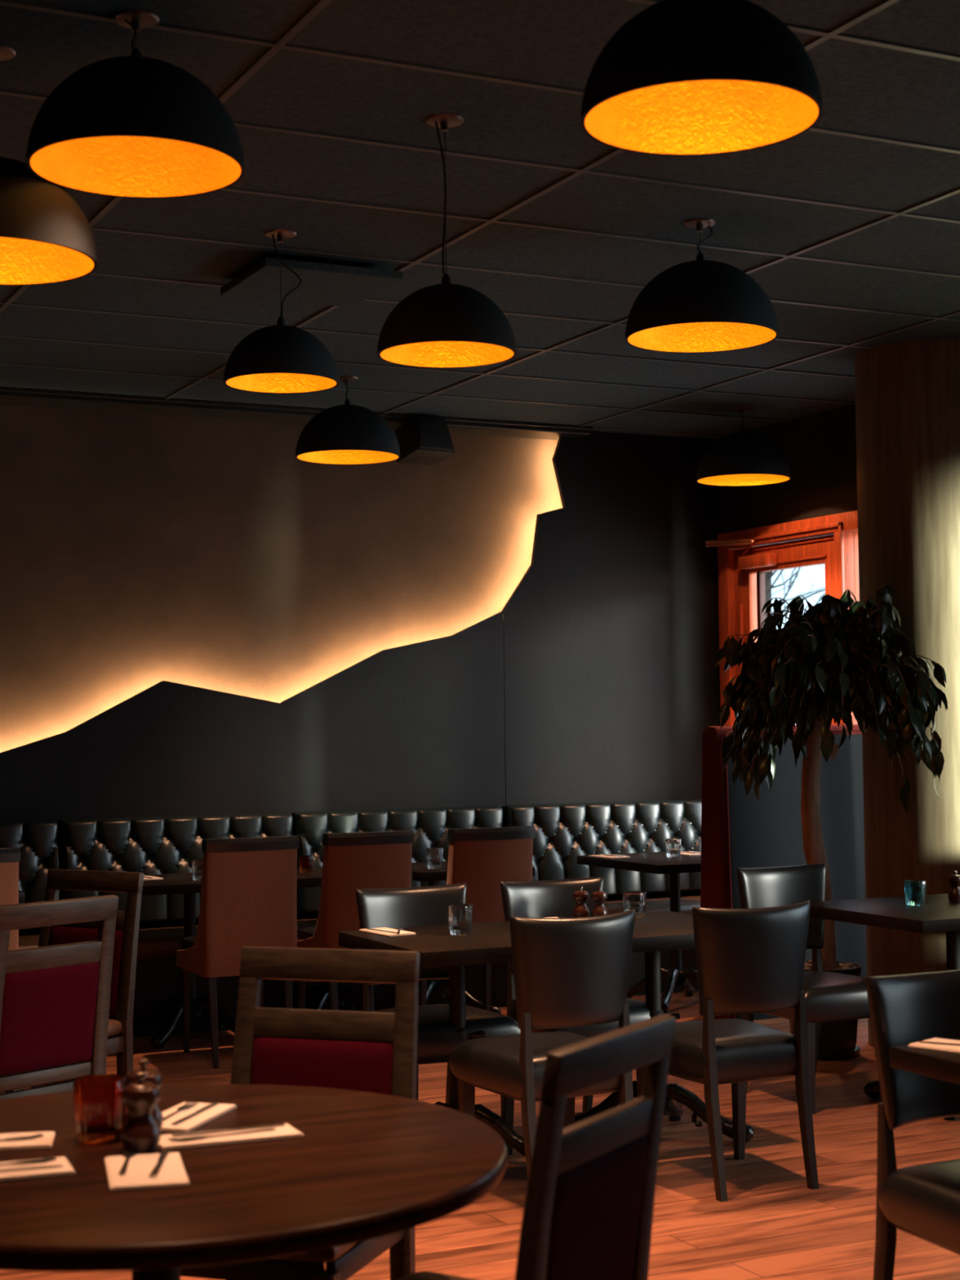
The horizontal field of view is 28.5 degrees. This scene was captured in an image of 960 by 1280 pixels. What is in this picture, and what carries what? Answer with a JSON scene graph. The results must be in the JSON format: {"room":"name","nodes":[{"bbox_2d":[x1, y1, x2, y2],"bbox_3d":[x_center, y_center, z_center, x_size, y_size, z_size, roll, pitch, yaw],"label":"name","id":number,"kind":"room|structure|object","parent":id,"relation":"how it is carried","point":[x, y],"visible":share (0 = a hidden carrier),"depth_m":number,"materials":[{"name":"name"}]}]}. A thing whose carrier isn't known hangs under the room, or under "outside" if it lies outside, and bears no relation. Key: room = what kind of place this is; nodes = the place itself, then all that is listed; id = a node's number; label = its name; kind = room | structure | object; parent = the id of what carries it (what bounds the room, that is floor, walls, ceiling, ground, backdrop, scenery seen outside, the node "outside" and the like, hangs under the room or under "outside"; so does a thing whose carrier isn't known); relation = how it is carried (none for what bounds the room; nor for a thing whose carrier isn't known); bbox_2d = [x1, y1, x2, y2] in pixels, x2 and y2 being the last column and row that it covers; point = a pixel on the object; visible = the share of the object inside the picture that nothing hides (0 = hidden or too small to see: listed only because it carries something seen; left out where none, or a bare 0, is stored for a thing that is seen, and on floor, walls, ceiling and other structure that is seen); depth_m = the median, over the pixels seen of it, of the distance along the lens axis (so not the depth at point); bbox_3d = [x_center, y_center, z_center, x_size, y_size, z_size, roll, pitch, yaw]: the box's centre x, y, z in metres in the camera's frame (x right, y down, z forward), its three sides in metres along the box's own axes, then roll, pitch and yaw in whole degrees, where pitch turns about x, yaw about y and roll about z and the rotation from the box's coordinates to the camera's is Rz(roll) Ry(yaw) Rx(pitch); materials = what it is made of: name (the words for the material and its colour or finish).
{"room":"restaurant","nodes":[
{"label":"restaurant","id":0,"kind":"room"},
{"bbox_2d":[0,611,505,933],"bbox_3d":[-3.115,0.843,8.817,7.263,2.072,0.034,1,-3,-26],"label":"wall panel","id":1,"kind":"object","parent":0,"point":[419,725],"visible":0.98,"depth_m":9.87,"materials":[{"name":"black paint"}]},
{"bbox_2d":[0,404,562,752],"bbox_3d":[-2.611,0.343,9.331,8.710,3.107,0.200,1,-3,-26],"label":"wall","id":2,"kind":"structure","parent":0,"point":[139,552],"depth_m":9.88,"materials":[{"name":"paint"}]},
{"bbox_2d":[0,386,593,439],"bbox_3d":[-2.526,-1.198,9.180,6.900,0.044,0.275,1,-3,-26],"label":"trim","id":3,"kind":"structure","parent":2,"relation":"attached to","point":[11,396],"depth_m":9.71,"materials":[{"name":"black"}]},
{"bbox_2d":[395,416,454,466],"bbox_3d":[-0.342,-1.063,10.190,0.258,0.237,0.382,1,-3,-38],"label":"wall speaker","id":4,"kind":"object","parent":2,"relation":"attached to","point":[423,441],"visible":0.98,"depth_m":10.06,"materials":[{"name":"black plastic"}]},
{"bbox_2d":[418,417,454,450],"bbox_3d":[-0.241,-1.095,10.061,0.229,0.170,0.012,1,-17,-38],"label":"grille","id":5,"kind":"object","parent":4,"relation":"attached to","point":[433,433],"depth_m":10.05,"materials":[{"name":"black"}]},
{"bbox_2d":[0,0,959,439],"bbox_3d":[-0.031,-1.522,4.093,9.310,0.108,12.235,1,-3,-26],"label":"ceiling","id":6,"kind":"structure","parent":0,"point":[848,224],"depth_m":6.12,"materials":[{"name":"tile"}]},
{"bbox_2d":[0,44,97,284],"bbox_3d":[-1.187,-1.179,4.614,0.498,0.518,0.498,1,-3,-26],"label":"pendant lamp","id":7,"kind":"object","parent":6,"relation":"hanging from","point":[46,237],"visible":0.92,"depth_m":4.51,"materials":[{"name":"grey metal"}]},
{"bbox_2d":[26,9,244,198],"bbox_3d":[-0.801,-1.274,4.413,0.500,0.354,0.500,1,-3,-26],"label":"pendant lamp","id":8,"kind":"object","parent":6,"relation":"hanging from","point":[135,125],"visible":1,"depth_m":4.30,"materials":[{"name":"grey metal"}]},
{"bbox_2d":[223,229,338,393],"bbox_3d":[-0.668,-1.113,6.350,0.385,0.507,0.385,1,-3,-26],"label":"pendant lamp","id":9,"kind":"object","parent":6,"relation":"hanging from","point":[280,357],"visible":1,"depth_m":6.24,"materials":[{"name":"grey metal"}]},
{"bbox_2d":[220,257,403,307],"bbox_3d":[-0.618,-1.298,6.895,0.520,0.030,0.500,1,-3,-26],"label":"ceiling vent","id":10,"kind":"object","parent":6,"relation":"attached to","point":[322,283],"visible":1,"depth_m":6.82,"materials":[{"name":"metal"}]},
{"bbox_2d":[295,376,399,464],"bbox_3d":[-0.631,-1.058,9.012,0.498,0.379,0.498,1,-3,-26],"label":"pendant lamp","id":11,"kind":"object","parent":6,"relation":"hanging from","point":[347,433],"visible":1,"depth_m":8.85,"materials":[{"name":"grey metal"}]},
{"bbox_2d":[377,114,516,368],"bbox_3d":[-0.094,-1.101,5.175,0.381,0.648,0.381,1,-3,-26],"label":"pendant lamp","id":12,"kind":"object","parent":6,"relation":"hanging from","point":[445,325],"visible":1,"depth_m":5.06,"materials":[{"name":"grey metal"}]},
{"bbox_2d":[580,0,822,155],"bbox_3d":[0.457,-1.285,3.949,0.500,0.403,0.500,1,-3,-26],"label":"pendant lamp","id":13,"kind":"object","parent":6,"relation":"hanging from","point":[681,77],"visible":1,"depth_m":3.83,"materials":[{"name":"grey metal"}]},
{"bbox_2d":[625,218,778,352],"bbox_3d":[0.731,-1.193,6.276,0.505,0.385,0.505,1,-3,-26],"label":"pendant lamp","id":14,"kind":"object","parent":6,"relation":"hanging from","point":[700,305],"visible":1,"depth_m":6.13,"materials":[{"name":"grey metal"}]},
{"bbox_2d":[696,406,791,485],"bbox_3d":[1.389,-1.035,10.004,0.498,0.382,0.498,1,-3,-26],"label":"pendant lamp","id":15,"kind":"object","parent":6,"relation":"hanging from","point":[742,458],"visible":1,"depth_m":9.84,"materials":[{"name":"grey metal"}]},
{"bbox_2d":[0,990,959,1279],"bbox_3d":[0.005,1.678,3.950,9.310,0.100,12.235,1,-3,-26],"label":"floor","id":16,"kind":"structure","parent":0,"point":[771,1225],"depth_m":5.86,"materials":[{"name":"brown wood"}]},
{"bbox_2d":[0,847,21,951],"bbox_3d":[-2.140,1.335,7.742,0.422,0.972,0.536,1,-3,-26],"label":"upholstered chair","id":17,"kind":"object","parent":16,"relation":"on","point":[10,858],"visible":0.48,"depth_m":7.63,"materials":[{"name":"orange fabric"}]},
{"bbox_2d":[18,889,24,902],"bbox_3d":[-2.452,1.479,8.344,0.750,0.745,0.620,1,-3,-26],"label":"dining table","id":18,"kind":"object","parent":16,"relation":"on","point":[21,894],"visible":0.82,"depth_m":8.24,"materials":[{"name":"black"}]},
{"bbox_2d":[0,820,58,949],"bbox_3d":[-2.491,1.364,8.728,1.175,1.010,0.605,1,-3,-26],"label":"tufted bench","id":19,"kind":"object","parent":16,"relation":"on","point":[37,840],"visible":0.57,"depth_m":9.04,"materials":[{"name":"black leather"}]},
{"bbox_2d":[0,894,118,1099],"bbox_3d":[-1.393,1.235,5.566,0.527,0.961,0.448,-3,-3,40],"label":"wooden chair","id":20,"kind":"object","parent":16,"relation":"on","point":[55,1000],"visible":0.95,"depth_m":5.44,"materials":[{"name":"red fabric"}]},
{"bbox_2d":[31,868,143,1088],"bbox_3d":[-1.452,1.269,6.310,0.448,0.961,0.527,-2,-3,30],"label":"wooden chair","id":21,"kind":"object","parent":16,"relation":"on","point":[120,1031],"visible":0.29,"depth_m":6.42,"materials":[{"name":"brown wood"}]},
{"bbox_2d":[55,812,319,1037],"bbox_3d":[-1.413,1.375,9.255,1.185,1.010,0.605,1,-3,-26],"label":"tufted bench","id":22,"kind":"object","parent":16,"relation":"on","point":[155,845],"visible":0.48,"depth_m":9.22,"materials":[{"name":"black leather"}]},
{"bbox_2d":[141,872,235,1048],"bbox_3d":[-1.361,1.490,8.877,0.660,0.745,0.620,1,-3,-26],"label":"dining table","id":23,"kind":"object","parent":16,"relation":"on","point":[171,883],"visible":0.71,"depth_m":8.81,"materials":[{"name":"black wood"}]},
{"bbox_2d":[143,875,163,880],"bbox_3d":[-1.597,1.117,8.880,0.140,0.007,0.220,1,-3,-35],"label":"napkin","id":24,"kind":"object","parent":23,"relation":"on","point":[153,877],"visible":0.28,"depth_m":8.82,"materials":[{"name":"beige"}]},
{"bbox_2d":[191,859,202,879],"bbox_3d":[-1.299,1.068,8.783,0.078,0.090,0.078,1,-3,-26],"label":"tumbler","id":25,"kind":"object","parent":23,"relation":"on","point":[197,864],"visible":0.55,"depth_m":8.75,"materials":[{"name":"clear glass"}]},
{"bbox_2d":[176,835,299,1068],"bbox_3d":[-1.071,1.350,8.354,0.422,0.972,0.536,1,-3,-25],"label":"upholstered chair","id":26,"kind":"object","parent":16,"relation":"on","point":[249,889],"visible":0.88,"depth_m":8.14,"materials":[{"name":"orange fabric"}]},
{"bbox_2d":[0,1084,506,1279],"bbox_3d":[-0.538,1.226,3.152,1.176,0.745,1.176,1,-3,-26],"label":"round table","id":27,"kind":"object","parent":16,"relation":"on","point":[365,1166],"visible":0.9,"depth_m":2.92,"materials":[{"name":"black wood"}]},
{"bbox_2d":[0,1131,55,1151],"bbox_3d":[-0.839,0.856,3.224,0.220,0.007,0.110,0,-3,-9],"label":"napkin","id":28,"kind":"object","parent":27,"relation":"on","point":[46,1141],"visible":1,"depth_m":3.21,"materials":[{"name":"beige"}]},
{"bbox_2d":[0,1133,44,1142],"bbox_3d":[-0.836,0.849,3.205,0.190,0.005,0.023,0,-3,-24],"label":"fork","id":29,"kind":"object","parent":28,"relation":"on","point":[37,1135],"visible":1,"depth_m":3.23,"materials":[{"name":"silver metal"}]},
{"bbox_2d":[0,1156,75,1181],"bbox_3d":[-0.767,0.845,3.009,0.230,0.007,0.110,0,-3,-20],"label":"napkin","id":30,"kind":"object","parent":27,"relation":"on","point":[67,1170],"visible":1,"depth_m":2.99,"materials":[{"name":"beige"}]},
{"bbox_2d":[0,1155,57,1166],"bbox_3d":[-0.775,0.840,3.030,0.190,0.005,0.023,0,-3,-23],"label":"fork","id":31,"kind":"object","parent":30,"relation":"on","point":[51,1158],"visible":1,"depth_m":3.05,"materials":[{"name":"silver metal"}]},
{"bbox_2d":[0,1164,62,1173],"bbox_3d":[-0.760,0.839,2.990,0.200,0.003,0.013,0,-3,-19],"label":"table knife","id":32,"kind":"object","parent":30,"relation":"on","point":[39,1167],"visible":1,"depth_m":3.00,"materials":[{"name":"silver metal"}]},
{"bbox_2d":[72,1074,127,1145],"bbox_3d":[-0.651,0.805,3.246,0.092,0.105,0.092,1,-3,-26],"label":"tumbler","id":33,"kind":"object","parent":27,"relation":"on","point":[100,1109],"visible":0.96,"depth_m":3.21,"materials":[{"name":"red glass"}]},
{"bbox_2d":[121,1071,159,1155],"bbox_3d":[-0.566,0.786,3.155,0.064,0.133,0.064,1,-3,-26],"label":"pepper mill","id":34,"kind":"object","parent":27,"relation":"on","point":[140,1132],"visible":0.98,"depth_m":3.13,"materials":[{"name":"brown wood"}]},
{"bbox_2d":[125,1057,162,1135],"bbox_3d":[-0.582,0.792,3.280,0.064,0.133,0.064,1,-3,-26],"label":"pepper mill","id":35,"kind":"object","parent":27,"relation":"on","point":[153,1076],"visible":0.41,"depth_m":3.27,"materials":[{"name":"brown wood"}]},
{"bbox_2d":[104,1151,189,1191],"bbox_3d":[-0.530,0.842,3.002,0.120,0.007,0.215,0,-3,-13],"label":"napkin","id":36,"kind":"object","parent":27,"relation":"on","point":[172,1174],"visible":1,"depth_m":2.97,"materials":[{"name":"beige"}]},
{"bbox_2d":[118,1148,137,1175],"bbox_3d":[-0.569,0.839,3.051,0.023,0.005,0.190,0,-3,-5],"label":"fork","id":37,"kind":"object","parent":36,"relation":"on","point":[127,1156],"visible":1,"depth_m":3.06,"materials":[{"name":"silver metal"}]},
{"bbox_2d":[148,1147,169,1177],"bbox_3d":[-0.513,0.839,3.038,0.013,0.003,0.200,-1,-3,-3],"label":"table knife","id":38,"kind":"object","parent":36,"relation":"on","point":[154,1173],"visible":1,"depth_m":3.02,"materials":[{"name":"silver metal"}]},
{"bbox_2d":[160,1102,236,1133],"bbox_3d":[-0.533,0.861,3.418,0.110,0.007,0.220,-1,-3,15],"label":"napkin","id":39,"kind":"object","parent":27,"relation":"on","point":[220,1109],"visible":0.7,"depth_m":3.41,"materials":[{"name":"beige"}]},
{"bbox_2d":[162,1101,199,1121],"bbox_3d":[-0.553,0.856,3.424,0.023,0.005,0.190,-1,-3,13],"label":"fork","id":40,"kind":"object","parent":39,"relation":"on","point":[184,1107],"visible":0.77,"depth_m":3.46,"materials":[{"name":"silver metal"}]},
{"bbox_2d":[171,1102,219,1125],"bbox_3d":[-0.513,0.856,3.423,0.013,0.003,0.200,-1,-3,15],"label":"table knife","id":41,"kind":"object","parent":39,"relation":"on","point":[211,1105],"visible":1,"depth_m":3.41,"materials":[{"name":"silver metal"}]},
{"bbox_2d":[158,1123,303,1150],"bbox_3d":[-0.434,0.852,3.250,0.245,0.007,0.095,0,-3,-22],"label":"napkin","id":42,"kind":"object","parent":27,"relation":"on","point":[286,1131],"visible":0.72,"depth_m":3.23,"materials":[{"name":"beige"}]},
{"bbox_2d":[167,1128,275,1142],"bbox_3d":[-0.440,0.846,3.237,0.190,0.005,0.023,1,-3,-28],"label":"fork","id":43,"kind":"object","parent":42,"relation":"on","point":[202,1137],"visible":1,"depth_m":3.23,"materials":[{"name":"silver metal"}]},
{"bbox_2d":[172,1124,284,1137],"bbox_3d":[-0.434,0.848,3.275,0.200,0.003,0.013,0,-3,-24],"label":"table knife","id":44,"kind":"object","parent":42,"relation":"on","point":[273,1125],"visible":1,"depth_m":3.27,"materials":[{"name":"silver metal"}]},
{"bbox_2d":[180,946,420,1279],"bbox_3d":[-0.405,1.150,3.915,0.448,0.961,0.527,-1,-3,18],"label":"wooden chair","id":45,"kind":"object","parent":16,"relation":"on","point":[374,1052],"visible":0.29,"depth_m":4.10,"materials":[{"name":"brown wood"}]},
{"bbox_2d":[292,866,412,1011],"bbox_3d":[-0.727,1.497,9.187,0.610,0.745,0.620,1,-3,-26],"label":"dining table","id":46,"kind":"object","parent":16,"relation":"on","point":[347,997],"visible":0.3,"depth_m":9.12,"materials":[{"name":"black wood"}]},
{"bbox_2d":[298,855,313,873],"bbox_3d":[-0.840,1.083,9.141,0.074,0.080,0.074,1,-3,-26],"label":"tumbler","id":47,"kind":"object","parent":46,"relation":"on","point":[305,863],"visible":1,"depth_m":9.11,"materials":[{"name":"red glass"}]},
{"bbox_2d":[297,830,414,1010],"bbox_3d":[-0.584,1.359,8.681,0.422,0.972,0.536,1,-3,-26],"label":"upholstered chair","id":48,"kind":"object","parent":16,"relation":"on","point":[352,861],"visible":0.62,"depth_m":8.45,"materials":[{"name":"orange fabric"}]},
{"bbox_2d":[287,805,507,1011],"bbox_3d":[-0.333,1.387,9.783,1.180,1.010,0.605,1,-3,-26],"label":"tufted bench","id":49,"kind":"object","parent":16,"relation":"on","point":[430,826],"visible":0.34,"depth_m":9.75,"materials":[{"name":"black leather"}]},
{"bbox_2d":[355,883,520,1155],"bbox_3d":[-0.158,1.302,6.512,0.446,0.883,0.513,1,-3,-26],"label":"leather chair","id":50,"kind":"object","parent":16,"relation":"on","point":[420,906],"visible":0.38,"depth_m":6.59,"materials":[{"name":"black leather"}]},
{"bbox_2d":[391,861,534,1014],"bbox_3d":[-0.158,1.503,9.465,0.663,0.745,0.620,1,-3,-26],"label":"dining table","id":51,"kind":"object","parent":16,"relation":"on","point":[437,988],"visible":0.38,"depth_m":9.33,"materials":[{"name":"black wood"}]},
{"bbox_2d":[426,847,443,869],"bbox_3d":[-0.221,1.074,9.311,0.084,0.100,0.084,1,-3,-26],"label":"tumbler","id":52,"kind":"object","parent":51,"relation":"on","point":[434,855],"visible":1,"depth_m":9.28,"materials":[{"name":"clear glass"}]},
{"bbox_2d":[418,826,535,1011],"bbox_3d":[-0.027,1.364,8.931,0.422,0.972,0.536,1,-3,-26],"label":"upholstered chair","id":53,"kind":"object","parent":16,"relation":"on","point":[481,859],"visible":0.31,"depth_m":8.71,"materials":[{"name":"orange fabric"}]},
{"bbox_2d":[398,1013,675,1279],"bbox_3d":[0.003,1.109,3.103,0.527,0.961,0.448,-2,-3,30],"label":"wooden chair","id":54,"kind":"object","parent":16,"relation":"on","point":[588,1215],"visible":1,"depth_m":2.97,"materials":[{"name":"brown wood"}]},
{"bbox_2d":[448,908,635,1179],"bbox_3d":[0.206,1.267,5.825,0.446,0.883,0.513,1,-3,-26],"label":"leather chair","id":55,"kind":"object","parent":16,"relation":"on","point":[568,972],"visible":0.83,"depth_m":5.62,"materials":[{"name":"black leather"}]},
{"bbox_2d":[338,911,753,1157],"bbox_3d":[0.268,1.365,6.471,1.330,0.745,0.700,1,-3,-26],"label":"dining table","id":56,"kind":"object","parent":16,"relation":"on","point":[655,932],"visible":0.34,"depth_m":6.30,"materials":[{"name":"black wood"}]},
{"bbox_2d":[359,927,415,936],"bbox_3d":[-0.316,0.994,6.443,0.100,0.007,0.220,1,-3,-32],"label":"napkin","id":57,"kind":"object","parent":56,"relation":"on","point":[402,932],"visible":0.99,"depth_m":6.41,"materials":[{"name":"beige"}]},
{"bbox_2d":[366,928,398,933],"bbox_3d":[-0.334,0.988,6.432,0.013,0.003,0.200,1,-3,-35],"label":"table knife","id":58,"kind":"object","parent":57,"relation":"on","point":[366,928],"visible":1,"depth_m":6.43,"materials":[{"name":"silver metal"}]},
{"bbox_2d":[396,926,403,933],"bbox_3d":[-0.275,0.987,6.434,0.023,0.005,0.190,-1,-3,0],"label":"fork","id":59,"kind":"object","parent":57,"relation":"on","point":[401,928],"visible":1,"depth_m":6.46,"materials":[{"name":"silver metal"}]},
{"bbox_2d":[447,903,472,935],"bbox_3d":[-0.067,0.941,6.367,0.086,0.100,0.086,1,-3,-26],"label":"tumbler","id":60,"kind":"object","parent":56,"relation":"on","point":[460,916],"visible":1,"depth_m":6.33,"materials":[{"name":"clear glass"}]},
{"bbox_2d":[573,885,589,917],"bbox_3d":[0.364,0.947,6.829,0.057,0.119,0.057,1,-3,-26],"label":"pepper mill","id":61,"kind":"object","parent":56,"relation":"on","point":[580,910],"visible":0.91,"depth_m":6.81,"materials":[{"name":"brown wood"}]},
{"bbox_2d":[591,886,607,915],"bbox_3d":[0.429,0.945,6.788,0.057,0.119,0.057,1,-3,-26],"label":"pepper mill","id":62,"kind":"object","parent":56,"relation":"on","point":[599,897],"visible":0.74,"depth_m":6.77,"materials":[{"name":"brown wood"}]},
{"bbox_2d":[622,891,645,917],"bbox_3d":[0.562,0.962,6.880,0.086,0.090,0.086,1,-3,-26],"label":"tumbler","id":63,"kind":"object","parent":56,"relation":"on","point":[636,900],"visible":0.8,"depth_m":6.85,"materials":[{"name":"clear glass"}]},
{"bbox_2d":[500,875,650,1111],"bbox_3d":[0.349,1.308,6.760,0.446,0.883,0.513,1,-3,-26],"label":"leather chair","id":64,"kind":"object","parent":16,"relation":"on","point":[546,898],"visible":0.26,"depth_m":6.90,"materials":[{"name":"black leather"}]},
{"bbox_2d":[500,799,702,995],"bbox_3d":[0.866,1.399,10.370,1.430,1.010,0.605,1,-3,-26],"label":"tufted bench","id":65,"kind":"object","parent":16,"relation":"on","point":[564,832],"visible":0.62,"depth_m":10.40,"materials":[{"name":"black leather"}]},
{"bbox_2d":[577,850,701,1013],"bbox_3d":[1.019,1.508,9.873,0.700,0.745,0.840,1,-3,-26],"label":"dining table","id":66,"kind":"object","parent":16,"relation":"on","point":[658,863],"visible":0.52,"depth_m":9.73,"materials":[{"name":"black wood"}]},
{"bbox_2d":[588,853,630,858],"bbox_3d":[0.680,1.140,9.971,0.120,0.007,0.220,1,-3,-29],"label":"napkin","id":67,"kind":"object","parent":66,"relation":"on","point":[592,855],"visible":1,"depth_m":9.90,"materials":[{"name":"beige"}]},
{"bbox_2d":[666,838,680,857],"bbox_3d":[1.014,1.089,9.914,0.082,0.095,0.082,1,-3,-26],"label":"tumbler","id":68,"kind":"object","parent":66,"relation":"on","point":[673,845],"visible":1,"depth_m":9.88,"materials":[{"name":"clear glass"}]},
{"bbox_2d":[680,851,701,855],"bbox_3d":[1.119,1.141,10.119,0.140,0.007,0.220,1,-3,-26],"label":"napkin","id":69,"kind":"object","parent":66,"relation":"on","point":[689,853],"visible":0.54,"depth_m":10.04,"materials":[{"name":"beige"}]},
{"bbox_2d":[635,900,818,1201],"bbox_3d":[0.780,1.271,6.050,0.446,0.883,0.513,1,-3,-24],"label":"leather chair","id":70,"kind":"object","parent":16,"relation":"on","point":[749,961],"visible":0.9,"depth_m":5.85,"materials":[{"name":"black leather"}]},
{"bbox_2d":[699,724,866,1020],"bbox_3d":[1.576,1.143,9.498,0.985,1.429,0.275,1,-3,-26],"label":"wall","id":71,"kind":"structure","parent":16,"relation":"on","point":[739,829],"depth_m":9.36,"materials":[{"name":"grey paint"}]},
{"bbox_2d":[737,862,882,1114],"bbox_3d":[1.277,1.320,7.275,0.446,0.883,0.513,1,-3,-28],"label":"leather chair","id":72,"kind":"object","parent":16,"relation":"on","point":[830,997],"visible":0.53,"depth_m":7.35,"materials":[{"name":"black leather"}]},
{"bbox_2d":[713,583,947,1060],"bbox_3d":[1.480,0.783,8.181,0.736,2.032,0.983,1,-3,-31],"label":"potted tree","id":73,"kind":"object","parent":16,"relation":"on","point":[827,662],"visible":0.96,"depth_m":8.09,"materials":[{"name":"green plant"}]},
{"bbox_2d":[793,893,959,1119],"bbox_3d":[2.051,1.381,7.298,1.480,0.745,0.780,1,-3,-26],"label":"dining table","id":74,"kind":"object","parent":16,"relation":"on","point":[938,914],"visible":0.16,"depth_m":7.08,"materials":[{"name":"black wood"}]},
{"bbox_2d":[903,880,926,906],"bbox_3d":[1.658,0.963,7.210,0.084,0.092,0.084,1,-3,-26],"label":"tumbler","id":75,"kind":"object","parent":74,"relation":"on","point":[915,891],"visible":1,"depth_m":7.18,"materials":[{"name":"blue glass"}]},
{"bbox_2d":[947,871,959,902],"bbox_3d":[1.843,0.953,7.334,0.057,0.119,0.057,1,-3,-26],"label":"pepper mill","id":76,"kind":"object","parent":74,"relation":"on","point":[954,880],"visible":1,"depth_m":7.32,"materials":[{"name":"brown wood"}]},
{"bbox_2d":[866,969,959,1279],"bbox_3d":[1.133,1.180,4.102,0.446,0.883,0.513,1,-3,-26],"label":"leather chair","id":77,"kind":"object","parent":16,"relation":"on","point":[922,1202],"visible":0.91,"depth_m":4.18,"materials":[{"name":"black leather"}]},
{"bbox_2d":[889,1039,959,1084],"bbox_3d":[1.380,1.238,3.926,0.750,0.745,0.705,1,-3,-26],"label":"dining table","id":78,"kind":"object","parent":16,"relation":"on","point":[943,1065],"visible":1,"depth_m":3.99,"materials":[{"name":"black wood"}]},
{"bbox_2d":[907,1037,959,1053],"bbox_3d":[1.035,0.871,4.046,0.210,0.007,0.110,-3,-4,44],"label":"napkin","id":79,"kind":"object","parent":78,"relation":"on","point":[947,1048],"visible":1,"depth_m":4.06,"materials":[{"name":"beige"}]},
{"bbox_2d":[918,1040,959,1045],"bbox_3d":[1.035,0.866,4.045,0.200,0.003,0.013,-2,-3,29],"label":"table knife","id":80,"kind":"object","parent":79,"relation":"on","point":[920,1042],"visible":1,"depth_m":4.07,"materials":[{"name":"silver metal"}]},
{"bbox_2d":[501,431,719,899],"bbox_3d":[0.759,0.368,10.736,1.401,3.105,0.034,1,-3,-26],"label":"wall panel","id":81,"kind":"object","parent":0,"point":[611,682],"visible":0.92,"depth_m":10.75,"materials":[{"name":"black paint"}]},
{"bbox_2d":[715,404,857,725],"bbox_3d":[3.962,0.118,5.965,0.140,3.107,11.635,1,-3,-26],"label":"wall","id":82,"kind":"structure","parent":0,"point":[819,449],"depth_m":10.32,"materials":[{"name":"black paint"}]},
{"bbox_2d":[705,510,859,725],"bbox_3d":[1.905,0.603,9.946,0.370,2.540,2.270,1,-3,-26],"label":"window","id":83,"kind":"structure","parent":82,"relation":"in","point":[813,558],"depth_m":10.52,"materials":[{"name":"brown wood"}]},
{"bbox_2d":[853,531,859,601],"bbox_3d":[2.219,0.611,9.483,0.006,2.415,1.045,1,-3,-26],"label":"light","id":84,"kind":"object","parent":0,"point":[855,533],"depth_m":9.99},
{"bbox_2d":[854,337,959,1047],"bbox_3d":[2.073,0.254,8.518,0.700,3.107,0.700,1,-3,-26],"label":"column","id":85,"kind":"structure","parent":0,"point":[908,393],"depth_m":8.24,"materials":[{"name":"brown wood"}]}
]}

